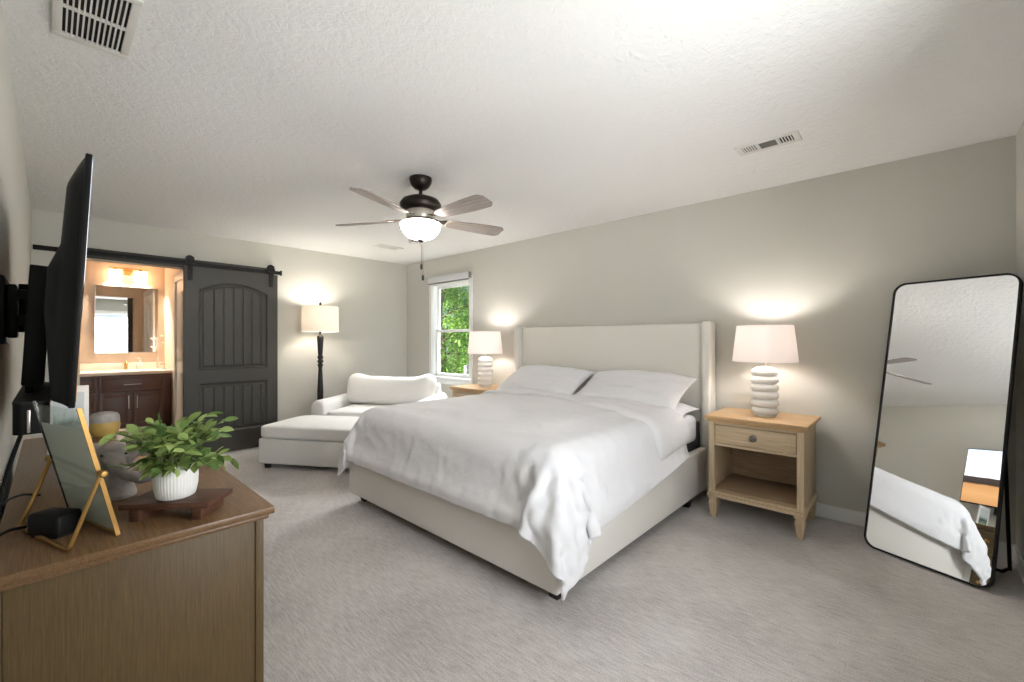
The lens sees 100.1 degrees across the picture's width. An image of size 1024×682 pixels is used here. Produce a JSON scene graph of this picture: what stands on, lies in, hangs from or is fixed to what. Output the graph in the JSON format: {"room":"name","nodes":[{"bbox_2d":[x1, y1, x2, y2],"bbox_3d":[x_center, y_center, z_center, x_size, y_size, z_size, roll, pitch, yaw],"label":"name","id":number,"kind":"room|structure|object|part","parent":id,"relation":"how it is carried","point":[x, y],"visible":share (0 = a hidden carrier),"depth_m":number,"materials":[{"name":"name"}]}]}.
{"room":"bedroom","nodes":[
{"label":"bedroom","id":0,"kind":"room"},
{"bbox_2d":[0,0,30,525],"bbox_3d":[-2.055,0.040,1.663,6.425,2.440,0.130,0,0,43],"label":"wall","id":1,"kind":"structure","parent":0,"point":[15,206],"depth_m":1.83,"materials":[{"name":"beige paint"}]},
{"bbox_2d":[0,264,47,385],"bbox_3d":[-1.675,-0.050,1.480,0.436,0.382,0.118,0,0,43],"label":"mount","id":2,"kind":"object","parent":1,"relation":"attached to","point":[22,305],"depth_m":1.36,"materials":[{"name":"black metal"}]},
{"bbox_3d":[-1.702,-0.100,1.452,0.260,0.220,0.039,0,0,43],"label":"wall plate","id":3,"kind":"part","parent":2,"relation":"part of","materials":[{"name":"black metal"}]},
{"bbox_3d":[-1.677,-0.113,1.479,0.060,0.165,0.055,0,0,43],"label":"swing arm","id":4,"kind":"part","parent":2,"relation":"part of","materials":[{"name":"black metal"}]},
{"bbox_2d":[12,382,50,435],"bbox_3d":[-1.575,0.188,1.416,0.808,0.122,0.070,0,0,43],"label":"soundbar","id":5,"kind":"object","parent":2,"relation":"attached to","point":[24,418],"visible":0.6,"depth_m":1.15,"materials":[{"name":"black plastic"}]},
{"bbox_2d":[0,435,22,512],"bbox_3d":[-1.223,0.724,1.021,0.032,0.973,0.431,0,0,-41],"label":"cable","id":6,"kind":"object","parent":5,"relation":"hanging from","point":[19,438],"visible":0.84,"depth_m":1.13,"materials":[{"name":"black plastic"}]},
{"bbox_3d":[-1.577,0.165,1.418,0.803,0.005,0.070,0,0,43],"label":"lid","id":7,"kind":"part","parent":5,"relation":"part of","materials":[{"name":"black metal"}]},
{"bbox_3d":[-1.511,-0.050,1.363,0.036,0.382,0.066,0,0,43],"label":"bracket rail","id":8,"kind":"part","parent":2,"relation":"part of","materials":[{"name":"black metal"}]},
{"bbox_2d":[44,153,92,407],"bbox_3d":[-1.615,-0.164,1.546,1.230,0.684,0.091,0,0,43],"label":"television","id":9,"kind":"object","parent":2,"relation":"attached to","point":[65,275],"visible":1,"depth_m":1.15,"materials":[{"name":"black plastic"}]},
{"bbox_2d":[80,260,164,369],"bbox_3d":[-5.897,0.040,5.649,0.130,2.440,2.055,0,0,43],"label":"wall","id":10,"kind":"structure","parent":0,"point":[96,272],"depth_m":5.92,"materials":[{"name":"beige paint"}]},
{"bbox_2d":[80,362,163,370],"bbox_3d":[-5.658,0.354,5.792,0.018,0.098,1.510,0,0,43],"label":"backsplash","id":11,"kind":"structure","parent":10,"relation":"attached to","point":[147,365],"depth_m":5.93,"materials":[{"name":"stone"}]},
{"bbox_2d":[95,284,157,352],"bbox_3d":[-5.422,-0.300,6.051,0.013,0.932,0.672,0,0,43],"label":"wall mirror","id":12,"kind":"object","parent":10,"relation":"attached to","point":[126,318],"visible":1,"depth_m":6.03,"materials":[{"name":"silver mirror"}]},
{"bbox_2d":[109,266,146,282],"bbox_3d":[-5.381,-0.930,6.013,0.124,0.180,0.400,0,0,43],"label":"vanity light","id":13,"kind":"object","parent":10,"relation":"attached to","point":[115,274],"visible":1,"depth_m":6.03,"materials":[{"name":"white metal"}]},
{"bbox_3d":[-5.472,-0.910,5.913,0.120,0.140,0.120,0,0,43],"label":"lamp shade","id":14,"kind":"part","parent":13,"relation":"part of","materials":[{"name":"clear glass"}]},
{"bbox_3d":[-5.288,-0.910,6.111,0.120,0.140,0.120,0,0,43],"label":"lamp shade","id":15,"kind":"part","parent":13,"relation":"part of","materials":[{"name":"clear glass"}]},
{"bbox_2d":[165,268,182,424],"bbox_3d":[-4.329,0.040,5.684,2.380,2.440,0.130,0,0,43],"label":"wall","id":16,"kind":"structure","parent":0,"point":[170,273],"depth_m":6.05,"materials":[{"name":"beige paint"}]},
{"bbox_2d":[174,272,182,422],"bbox_3d":[-4.149,0.195,5.407,1.040,2.130,0.029,0,0,43],"label":"door","id":17,"kind":"structure","parent":16,"relation":"in","point":[178,279],"depth_m":5.58,"materials":[{"name":"white paint"}]},
{"bbox_3d":[-4.146,0.235,5.411,0.860,2.030,0.018,0,0,43],"label":"panel","id":18,"kind":"part","parent":17,"relation":"part of","materials":[{"name":"white paint"}]},
{"bbox_2d":[31,208,406,438],"bbox_3d":[-2.998,0.040,5.274,0.130,2.440,3.880,0,0,43],"label":"wall","id":19,"kind":"structure","parent":0,"point":[370,296],"depth_m":5.55,"materials":[{"name":"beige paint"}]},
{"bbox_2d":[33,244,281,275],"bbox_3d":[-3.536,-0.833,4.532,0.090,0.095,2.040,0,0,43],"label":"barn door track","id":20,"kind":"object","parent":19,"relation":"attached to","point":[92,253],"visible":0.81,"depth_m":4.40,"materials":[{"name":"black metal"}]},
{"bbox_2d":[183,255,277,452],"bbox_3d":[-3.178,0.164,4.898,0.057,2.169,0.923,0,0,43],"label":"door","id":21,"kind":"structure","parent":20,"relation":"hanging from","point":[230,318],"depth_m":4.88,"materials":[{"name":"grey paint"}]},
{"bbox_2d":[1,0,1023,264],"bbox_3d":[-0.667,-1.230,3.110,6.360,0.100,4.140,0,0,43],"label":"ceiling","id":22,"kind":"structure","parent":0,"point":[247,120],"depth_m":2.14,"materials":[{"name":"white paint"}]},
{"bbox_2d":[52,0,143,59],"bbox_3d":[-1.510,-1.174,1.555,0.450,0.012,0.216,0,0,43],"label":"ceiling vent","id":23,"kind":"object","parent":22,"relation":"in","point":[107,26],"visible":1,"depth_m":1.57,"materials":[{"name":"white metal"}]},
{"bbox_2d":[373,244,403,250],"bbox_3d":[-1.551,-1.176,5.384,0.180,0.008,0.330,0,0,43],"label":"ceiling vent","id":24,"kind":"object","parent":22,"relation":"in","point":[389,247],"visible":1,"depth_m":5.38,"materials":[{"name":"white metal"}]},
{"bbox_2d":[336,174,503,280],"bbox_3d":[-0.632,-0.808,3.094,1.288,0.742,1.306,0,0,43],"label":"ceiling fan","id":25,"kind":"object","parent":22,"relation":"hanging from","point":[420,224],"visible":1,"depth_m":3.01,"materials":[{"name":"brown metal"}]},
{"bbox_3d":[-1.087,-0.880,3.213,0.475,0.041,0.144,0,0,14],"label":"fan blade","id":26,"kind":"part","parent":25,"relation":"part of","materials":[{"name":"grey wood"}]},
{"bbox_3d":[-0.818,-0.880,2.699,0.144,0.041,0.475,0,0,21],"label":"fan blade","id":27,"kind":"part","parent":25,"relation":"part of","materials":[{"name":"grey wood"}]},
{"bbox_3d":[-0.662,-0.791,3.108,0.284,0.115,0.284,0,0,43],"label":"lamp shade","id":28,"kind":"part","parent":25,"relation":"part of","materials":[{"name":"white glass"}]},
{"bbox_3d":[-0.331,-0.880,2.822,0.475,0.041,0.144,0,0,41],"label":"fan blade","id":29,"kind":"part","parent":25,"relation":"part of","materials":[{"name":"grey wood"}]},
{"bbox_3d":[-0.292,-0.880,3.341,0.475,0.041,0.144,0,0,-32],"label":"fan blade","id":30,"kind":"part","parent":25,"relation":"part of","materials":[{"name":"grey wood"}]},
{"bbox_2d":[734,130,801,155],"bbox_3d":[1.525,-1.176,2.561,0.330,0.008,0.144,0,0,43],"label":"ceiling vent","id":31,"kind":"object","parent":22,"relation":"in","point":[794,136],"visible":1,"depth_m":2.55,"materials":[{"name":"white metal"}]},
{"bbox_2d":[216,446,1023,681],"bbox_3d":[-0.667,1.310,3.110,6.360,0.100,4.140,0,0,43],"label":"floor","id":32,"kind":"structure","parent":0,"point":[355,590],"depth_m":2.02,"materials":[{"name":"grey carpet"}]},
{"bbox_2d":[0,426,274,681],"bbox_3d":[-1.471,0.860,1.599,1.737,0.800,0.512,0,0,43],"label":"dresser","id":33,"kind":"object","parent":32,"relation":"on","point":[173,596],"visible":0.77,"depth_m":1.03,"materials":[{"name":"brown wood"}]},
{"bbox_3d":[-1.024,0.877,0.858,0.032,0.766,0.005,0,0,43],"label":"corner post","id":34,"kind":"part","parent":33,"relation":"part of","materials":[{"name":"brown wood"}]},
{"bbox_2d":[0,526,26,536],"bbox_3d":[-1.121,0.647,0.927,0.032,0.426,0.215,0,0,-30],"label":"cable","id":35,"kind":"object","parent":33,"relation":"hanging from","point":[20,527],"visible":1,"depth_m":1.00,"materials":[{"name":"black plastic"}]},
{"bbox_2d":[2,493,40,505],"bbox_3d":[-1.369,0.599,1.167,0.040,0.324,0.202,0,0,-23],"label":"cable","id":36,"kind":"object","parent":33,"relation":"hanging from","point":[25,494],"visible":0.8,"depth_m":1.22,"materials":[{"name":"black plastic"}]},
{"bbox_2d":[27,507,81,538],"bbox_3d":[-1.088,0.432,1.021,0.088,0.055,0.056,0,0,8],"label":"box","id":37,"kind":"object","parent":33,"relation":"on","point":[53,522],"visible":0.89,"depth_m":1.00,"materials":[{"name":"black plastic"}]},
{"bbox_2d":[47,385,88,454],"bbox_3d":[-1.867,0.324,1.801,0.082,0.272,0.120,0,0,39],"label":"photo frame","id":38,"kind":"object","parent":33,"relation":"on","point":[60,414],"visible":0.43,"depth_m":1.78,"materials":[{"name":"white paper"}]},
{"bbox_2d":[53,392,83,429],"bbox_3d":[-1.835,0.323,1.776,0.001,0.215,0.090,0,0,39],"label":"print","id":39,"kind":"object","parent":38,"relation":"attached to","point":[64,416],"depth_m":1.77},
{"bbox_2d":[19,401,120,551],"bbox_3d":[-1.061,0.303,1.028,0.306,0.311,0.097,0,0,26],"label":"picture frame","id":40,"kind":"object","parent":33,"relation":"on","point":[72,455],"visible":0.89,"depth_m":1.03,"materials":[{"name":"gold metal"}]},
{"bbox_2d":[41,422,112,529],"bbox_3d":[-1.055,0.325,1.041,0.240,0.246,0.056,0,0,26],"label":"print","id":41,"kind":"object","parent":40,"relation":"on","point":[72,455],"depth_m":1.03,"materials":[{"name":"grey glass"}]},
{"bbox_3d":[-0.932,0.301,0.977,0.030,0.017,0.018,0,0,43],"label":"hinge knob","id":42,"kind":"part","parent":40,"relation":"part of","materials":[{"name":"gold metal"}]},
{"bbox_2d":[89,411,120,436],"bbox_3d":[-1.981,0.402,2.085,0.116,0.116,0.116,0,0,43],"label":"ceramic jar","id":43,"kind":"object","parent":33,"relation":"on","point":[101,424],"visible":0.91,"depth_m":2.05,"materials":[{"name":"yellow ceramic"}]},
{"bbox_3d":[-1.981,0.368,2.085,0.113,0.048,0.113,0,0,43],"label":"jar lid","id":44,"kind":"part","parent":43,"relation":"part of","materials":[{"name":"white ceramic"}]},
{"bbox_2d":[93,440,151,501],"bbox_3d":[-1.139,0.376,1.262,0.190,0.168,0.116,0,0,5],"label":"animal figurine","id":45,"kind":"object","parent":33,"relation":"on","point":[120,483],"visible":0.56,"depth_m":1.23,"materials":[{"name":"grey stone"}]},
{"bbox_3d":[-0.869,0.847,1.024,0.022,0.706,0.449,0,0,43],"label":"panel","id":46,"kind":"part","parent":33,"relation":"part of","materials":[{"name":"brown wood"}]},
{"bbox_2d":[118,488,232,521],"bbox_3d":[-0.890,0.436,1.144,0.216,0.047,0.112,0,0,-5],"label":"wooden riser","id":47,"kind":"object","parent":33,"relation":"on","point":[205,501],"visible":0.9,"depth_m":1.10,"materials":[{"name":"brown wood"}]},
{"bbox_2d":[98,411,238,500],"bbox_3d":[-0.899,0.295,1.135,0.316,0.235,0.282,0,0,43],"label":"potted plant","id":48,"kind":"object","parent":47,"relation":"on","point":[175,477],"visible":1,"depth_m":1.10,"materials":[{"name":"green plant"}]},
{"bbox_3d":[-0.894,0.367,1.141,0.098,0.092,0.098,0,0,43],"label":"pot","id":49,"kind":"part","parent":48,"relation":"part of","materials":[{"name":"white ceramic"}]},
{"bbox_3d":[-0.709,0.877,1.197,0.032,0.766,0.021,0,0,43],"label":"corner post","id":50,"kind":"part","parent":33,"relation":"part of","materials":[{"name":"brown wood"}]},
{"bbox_2d":[259,415,358,467],"bbox_3d":[-1.818,1.042,4.440,1.310,0.437,0.697,0,0,11],"label":"ottoman","id":51,"kind":"object","parent":32,"relation":"on","point":[306,440],"visible":0.56,"depth_m":4.16,"materials":[{"name":"white fabric"}]},
{"bbox_3d":[-2.437,1.235,4.285,0.068,0.050,0.068,0,0,11],"label":"leg","id":52,"kind":"part","parent":51,"relation":"part of","materials":[{"name":"black wood"}]},
{"bbox_2d":[261,415,358,441],"bbox_3d":[-1.818,0.897,4.440,1.310,0.149,0.697,0,0,11],"label":"cushion","id":53,"kind":"object","parent":51,"relation":"on","point":[306,428],"depth_m":4.18,"materials":[{"name":"white fabric"}]},
{"bbox_2d":[301,302,338,399],"bbox_3d":[-2.404,0.385,5.377,0.430,1.750,0.430,0,0,43],"label":"floor lamp","id":54,"kind":"object","parent":32,"relation":"on","point":[319,318],"visible":0.73,"depth_m":5.23,"materials":[{"name":"white fabric"}]},
{"bbox_3d":[-2.404,-0.273,5.377,0.430,0.315,0.430,0,0,43],"label":"lamp shade","id":55,"kind":"part","parent":54,"relation":"part of","materials":[{"name":"white fabric"}]},
{"bbox_2d":[311,373,446,416],"bbox_3d":[-1.581,0.838,5.265,1.348,0.843,0.895,0,0,11],"label":"armchair","id":56,"kind":"object","parent":32,"relation":"on","point":[364,392],"visible":0.48,"depth_m":5.31,"materials":[{"name":"white fabric"}]},
{"bbox_3d":[-2.165,0.931,5.364,0.164,0.537,0.875,0,0,11],"label":"arm","id":57,"kind":"part","parent":56,"relation":"part of","materials":[{"name":"white fabric"}]},
{"bbox_2d":[328,403,385,416],"bbox_3d":[-1.597,0.882,5.179,1.010,0.185,0.710,0,0,11],"label":"seat cushion","id":58,"kind":"object","parent":56,"relation":"on","point":[340,409],"depth_m":5.06,"materials":[{"name":"white fabric"}]},
{"bbox_2d":[347,373,436,404],"bbox_3d":[-1.543,0.611,5.469,1.186,0.387,0.344,0,0,11],"label":"cushion","id":59,"kind":"object","parent":56,"relation":"on","point":[362,389],"depth_m":5.34,"materials":[{"name":"white fabric"}]},
{"bbox_3d":[-1.515,0.760,5.617,1.200,0.440,0.180,0,0,11],"label":"frame","id":60,"kind":"part","parent":56,"relation":"part of","materials":[{"name":"white fabric"}]},
{"bbox_3d":[-1.001,0.931,5.147,0.164,0.537,0.875,0,0,11],"label":"arm","id":61,"kind":"part","parent":56,"relation":"part of","materials":[{"name":"white fabric"}]},
{"bbox_2d":[449,383,499,396],"bbox_3d":[-0.340,0.896,5.020,0.624,0.728,0.529,0,0,43],"label":"nightstand","id":62,"kind":"object","parent":32,"relation":"on","point":[469,389],"visible":0.12,"depth_m":4.91,"materials":[{"name":"brown wood"}]},
{"bbox_3d":[-0.346,0.658,5.013,0.488,0.123,0.428,0,0,43],"label":"drawer","id":63,"kind":"part","parent":62,"relation":"part of","materials":[{"name":"brown wood"}]},
{"bbox_3d":[-0.482,0.659,4.868,0.498,0.166,0.025,0,0,43],"label":"rail","id":64,"kind":"part","parent":62,"relation":"part of","materials":[{"name":"brown wood"}]},
{"bbox_2d":[468,330,502,386],"bbox_3d":[-0.313,0.201,5.012,0.410,0.662,0.410,0,0,43],"label":"table lamp","id":65,"kind":"object","parent":62,"relation":"on","point":[484,342],"visible":1,"depth_m":4.89,"materials":[{"name":"white ceramic"}]},
{"bbox_3d":[-0.313,0.018,5.012,0.410,0.256,0.410,0,0,43],"label":"lamp shade","id":66,"kind":"part","parent":65,"relation":"part of","materials":[{"name":"white fabric"}]},
{"bbox_2d":[349,321,714,599],"bbox_3d":[0.171,0.549,3.490,2.146,1.422,2.148,0,0,43],"label":"frame","id":67,"kind":"object","parent":32,"relation":"on","point":[684,349],"visible":0.32,"depth_m":3.26,"materials":[{"name":"beige fabric"}]},
{"bbox_3d":[-0.518,1.025,2.705,2.040,0.330,0.060,0,0,43],"label":"foot rail","id":68,"kind":"part","parent":67,"relation":"part of","materials":[{"name":"fabric"}]},
{"bbox_3d":[0.219,1.225,2.117,0.070,0.070,0.070,0,0,43],"label":"leg","id":69,"kind":"part","parent":67,"relation":"part of","materials":[{"name":"black wood"}]},
{"bbox_3d":[0.876,0.505,4.243,2.010,1.310,0.080,0,0,43],"label":"headboard panel","id":70,"kind":"part","parent":67,"relation":"part of","materials":[{"name":"beige fabric"}]},
{"bbox_3d":[0.887,1.025,2.763,0.060,0.330,1.933,0,0,43],"label":"rail","id":71,"kind":"part","parent":67,"relation":"part of","materials":[{"name":"fabric"}]},
{"bbox_3d":[1.329,1.225,3.269,0.070,0.070,0.070,0,0,43],"label":"leg","id":72,"kind":"part","parent":67,"relation":"part of","materials":[{"name":"black wood"}]},
{"bbox_2d":[683,414,698,451],"bbox_3d":[0.185,0.764,3.462,1.924,0.338,1.983,0,0,43],"label":"mattress","id":73,"kind":"object","parent":67,"relation":"on","point":[693,425],"visible":0.14,"depth_m":3.40,"materials":[{"name":"grey fabric"}]},
{"bbox_2d":[337,388,690,600],"bbox_3d":[-0.024,0.811,3.222,2.269,0.701,1.697,0,0,43],"label":"duvet","id":74,"kind":"object","parent":73,"relation":"on","point":[556,468],"visible":1,"depth_m":2.49,"materials":[{"name":"white fabric"}]},
{"bbox_2d":[676,403,698,416],"bbox_3d":[1.056,0.538,3.717,0.983,0.111,0.337,0,0,43],"label":"pillow","id":75,"kind":"object","parent":73,"relation":"on","point":[682,409],"visible":0.14,"depth_m":3.45,"materials":[{"name":"white fabric"}]},
{"bbox_2d":[576,370,696,409],"bbox_3d":[1.005,0.403,3.661,0.972,0.297,0.466,0,0,43],"label":"pillow","id":76,"kind":"object","parent":75,"relation":"on","point":[664,389],"visible":0.85,"depth_m":3.50,"materials":[{"name":"white fabric"}]},
{"bbox_3d":[0.334,0.540,4.387,0.963,0.102,0.337,0,0,43],"label":"pillow","id":77,"kind":"object","parent":73,"relation":"on","visible":0},
{"bbox_2d":[496,365,594,394],"bbox_3d":[0.301,0.393,4.322,0.964,0.291,0.441,0,0,43],"label":"pillow","id":78,"kind":"object","parent":77,"relation":"on","point":[566,380],"visible":0.84,"depth_m":4.16,"materials":[{"name":"white fabric"}]},
{"bbox_2d":[704,407,820,539],"bbox_3d":[1.778,0.896,3.054,0.624,0.728,0.529,0,0,43],"label":"nightstand","id":79,"kind":"object","parent":32,"relation":"on","point":[769,463],"visible":0.99,"depth_m":2.98,"materials":[{"name":"brown wood"}]},
{"bbox_3d":[1.456,1.185,3.092,0.064,0.151,0.064,0,0,43],"label":"leg","id":80,"kind":"part","parent":79,"relation":"part of","materials":[{"name":"brown wood"}]},
{"bbox_3d":[1.588,0.822,3.243,0.040,0.496,0.474,0,0,43],"label":"panel","id":81,"kind":"part","parent":79,"relation":"part of","materials":[{"name":"brown wood"}]},
{"bbox_3d":[1.612,0.658,2.875,0.048,0.048,0.041,0,0,43],"label":"round knob","id":82,"kind":"part","parent":79,"relation":"part of","materials":[{"name":"grey metal"}]},
{"bbox_2d":[715,473,796,508],"bbox_3d":[1.783,1.058,3.060,0.516,0.020,0.443,0,0,43],"label":"shelf","id":83,"kind":"object","parent":79,"relation":"attached to","point":[747,487],"depth_m":3.03,"materials":[{"name":"brown wood"}]},
{"bbox_3d":[1.636,0.659,2.901,0.498,0.166,0.025,0,0,43],"label":"rail","id":84,"kind":"part","parent":79,"relation":"part of","materials":[{"name":"brown wood"}]},
{"bbox_3d":[1.771,0.658,3.047,0.488,0.123,0.428,0,0,43],"label":"drawer","id":85,"kind":"part","parent":79,"relation":"part of","materials":[{"name":"brown wood"}]},
{"bbox_3d":[1.784,1.089,3.061,0.596,0.042,0.490,0,0,43],"label":"moulding","id":86,"kind":"part","parent":79,"relation":"part of","materials":[{"name":"brown wood"}]},
{"bbox_3d":[1.938,0.825,3.227,0.516,0.490,0.013,0,0,43],"label":"panel","id":87,"kind":"part","parent":79,"relation":"part of","materials":[{"name":"brown wood"}]},
{"bbox_2d":[732,323,798,416],"bbox_3d":[1.803,0.201,3.061,0.410,0.662,0.410,0,0,43],"label":"table lamp","id":88,"kind":"object","parent":79,"relation":"on","point":[764,343],"visible":1,"depth_m":2.97,"materials":[{"name":"white ceramic"}]},
{"bbox_3d":[1.803,0.018,3.061,0.410,0.256,0.410,0,0,43],"label":"lamp shade","id":89,"kind":"part","parent":88,"relation":"part of","materials":[{"name":"white fabric"}]},
{"bbox_3d":[1.840,1.185,2.736,0.064,0.151,0.064,0,0,43],"label":"leg","id":90,"kind":"part","parent":79,"relation":"part of","materials":[{"name":"brown wood"}]},
{"bbox_3d":[1.981,0.822,2.878,0.040,0.496,0.474,0,0,43],"label":"panel","id":91,"kind":"part","parent":79,"relation":"part of","materials":[{"name":"brown wood"}]},
{"bbox_3d":[2.116,1.185,3.033,0.064,0.151,0.064,0,0,43],"label":"leg","id":92,"kind":"part","parent":79,"relation":"part of","materials":[{"name":"brown wood"}]},
{"bbox_2d":[864,273,1022,587],"bbox_3d":[2.445,0.445,2.463,0.379,1.629,0.558,0,0,-24],"label":"floor mirror","id":93,"kind":"object","parent":32,"relation":"on","point":[939,481],"visible":1,"depth_m":2.42,"materials":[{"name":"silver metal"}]},
{"bbox_3d":[2.538,0.774,2.505,0.103,0.971,0.496,0,0,-24],"label":"easel leg","id":94,"kind":"part","parent":93,"relation":"part of","materials":[{"name":"black metal"}]},
{"bbox_2d":[407,135,1015,543],"bbox_3d":[0.673,0.040,4.601,6.425,2.440,0.130,0,0,43],"label":"wall","id":95,"kind":"structure","parent":0,"point":[826,257],"depth_m":3.17,"materials":[{"name":"beige paint"}]},
{"bbox_2d":[429,275,473,384],"bbox_3d":[-0.814,-0.130,5.965,0.960,1.460,0.195,0,0,43],"label":"window","id":96,"kind":"structure","parent":95,"relation":"in","point":[434,290],"depth_m":6.19,"materials":[{"name":"white paint"}]},
{"bbox_2d":[427,271,470,284],"bbox_3d":[-0.881,-0.856,5.893,0.912,0.102,0.048,0,0,43],"label":"roller blind","id":97,"kind":"object","parent":96,"relation":"attached to","point":[464,275],"visible":1,"depth_m":5.83,"materials":[{"name":"grey fabric"}]},
{"bbox_3d":[-0.811,0.164,5.968,0.786,0.648,0.030,0,0,43],"label":"sash","id":98,"kind":"part","parent":96,"relation":"part of","materials":[{"name":"white paint"}]},
{"bbox_3d":[-0.788,-0.457,5.992,0.786,0.663,0.030,0,0,43],"label":"sash","id":99,"kind":"part","parent":96,"relation":"part of","materials":[{"name":"white paint"}]},
{"bbox_3d":[-0.855,0.515,5.921,0.960,0.030,0.075,0,0,43],"label":"sill","id":100,"kind":"part","parent":96,"relation":"part of","materials":[{"name":"white paint"}]},
{"bbox_2d":[704,489,1015,560],"bbox_3d":[0.624,1.212,4.549,6.165,0.095,0.014,0,0,43],"label":"baseboard","id":101,"kind":"structure","parent":95,"relation":"attached to","point":[849,516],"depth_m":2.96,"materials":[{"name":"white paint"}]},
{"bbox_2d":[1016,121,1023,558],"bbox_3d":[1.615,0.040,0.990,0.130,2.440,3.880,0,0,43],"label":"wall","id":102,"kind":"structure","parent":0,"point":[1020,134],"depth_m":2.36,"materials":[{"name":"beige paint"}]},
{"bbox_2d":[1013,545,1023,582],"bbox_3d":[1.558,1.212,1.034,0.014,0.095,3.866,0,0,43],"label":"baseboard","id":103,"kind":"structure","parent":102,"relation":"attached to","point":[1018,560],"depth_m":2.33,"materials":[{"name":"white paint"}]},
{"bbox_3d":[-5.048,1.310,4.861,2.445,0.100,2.315,0,0,43],"label":"floor","id":104,"kind":"structure","parent":0,"visible":0},
{"bbox_2d":[80,373,170,428],"bbox_3d":[-5.438,0.853,5.595,0.607,0.815,1.500,0,0,43],"label":"bathroom vanity","id":105,"kind":"object","parent":104,"relation":"on","point":[139,397],"visible":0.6,"depth_m":5.67,"materials":[{"name":"brown paint"}]},
{"bbox_3d":[-5.396,0.565,5.266,0.026,0.190,0.415,0,0,43],"label":"drawer","id":106,"kind":"part","parent":105,"relation":"part of","materials":[{"name":"brown paint"}]},
{"bbox_3d":[-5.396,0.782,5.266,0.026,0.215,0.415,0,0,43],"label":"drawer","id":107,"kind":"part","parent":105,"relation":"part of","materials":[{"name":"brown paint"}]},
{"bbox_3d":[-5.131,0.902,5.550,0.026,0.455,0.322,0,0,43],"label":"door","id":108,"kind":"part","parent":105,"relation":"part of","materials":[{"name":"brown paint"}]},
{"bbox_2d":[80,362,171,376],"bbox_3d":[-5.451,0.375,5.601,0.581,0.140,1.510,0,0,43],"label":"countertop","id":109,"kind":"structure","parent":105,"relation":"on","point":[97,369],"depth_m":5.82,"materials":[{"name":"stone"}]},
{"bbox_2d":[123,360,127,369],"bbox_3d":[-5.363,0.333,5.962,0.182,0.140,0.052,0,0,43],"label":"bathroom faucet","id":110,"kind":"object","parent":109,"relation":"on","point":[125,363],"visible":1,"depth_m":5.98,"materials":[{"name":"gold metal"}]},
{"bbox_2d":[136,358,143,368],"bbox_3d":[-5.274,0.318,6.077,0.090,0.170,0.090,0,0,43],"label":"soap dispenser","id":111,"kind":"object","parent":109,"relation":"on","point":[139,365],"visible":0.94,"depth_m":6.06,"materials":[{"name":"white plastic"}]},
{"bbox_2d":[153,335,163,368],"bbox_3d":[-5.112,0.159,6.196,0.075,0.487,0.119,0,0,43],"label":"bud vase","id":112,"kind":"object","parent":109,"relation":"on","point":[157,365],"visible":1,"depth_m":6.19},
{"bbox_2d":[160,363,165,368],"bbox_3d":[-5.011,0.357,6.154,0.070,0.090,0.070,0,0,43],"label":"cup","id":113,"kind":"object","parent":109,"relation":"on","point":[162,365],"visible":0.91,"depth_m":6.13,"materials":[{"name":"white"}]},
{"bbox_3d":[-5.018,0.565,5.672,0.026,0.190,0.655,0,0,43],"label":"drawer","id":114,"kind":"part","parent":105,"relation":"part of","materials":[{"name":"brown paint"}]},
{"bbox_3d":[-4.905,0.902,5.794,0.026,0.455,0.322,0,0,43],"label":"door","id":115,"kind":"part","parent":105,"relation":"part of","materials":[{"name":"brown paint"}]},
{"label":"outside","id":116,"kind":"structure","parent":0,"visible":0},
{"bbox_3d":[1.570,1.470,5.365,55.000,0.180,50.000,0,0,43],"label":"ground","id":117,"kind":"structure","parent":116,"visible":0},
{"bbox_2d":[440,286,468,374],"bbox_3d":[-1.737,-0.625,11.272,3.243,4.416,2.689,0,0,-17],"label":"leafy tree","id":118,"kind":"object","parent":117,"relation":"on","point":[443,354],"visible":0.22,"depth_m":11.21,"materials":[{"name":"green plant"}]},
{"bbox_2d":[443,288,468,352],"bbox_3d":[-3.773,-2.566,21.182,6.690,8.294,5.935,0,0,-10],"label":"leafy tree","id":119,"kind":"object","parent":117,"relation":"on","point":[467,288],"visible":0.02,"depth_m":19.99,"materials":[{"name":"green plant"}]},
{"bbox_2d":[464,364,468,373],"bbox_3d":[-1.153,0.925,8.576,0.590,0.910,0.630,0,0,3],"label":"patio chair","id":120,"kind":"object","parent":117,"relation":"on","point":[466,371],"visible":0.1,"depth_m":8.25,"materials":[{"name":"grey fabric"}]}
]}

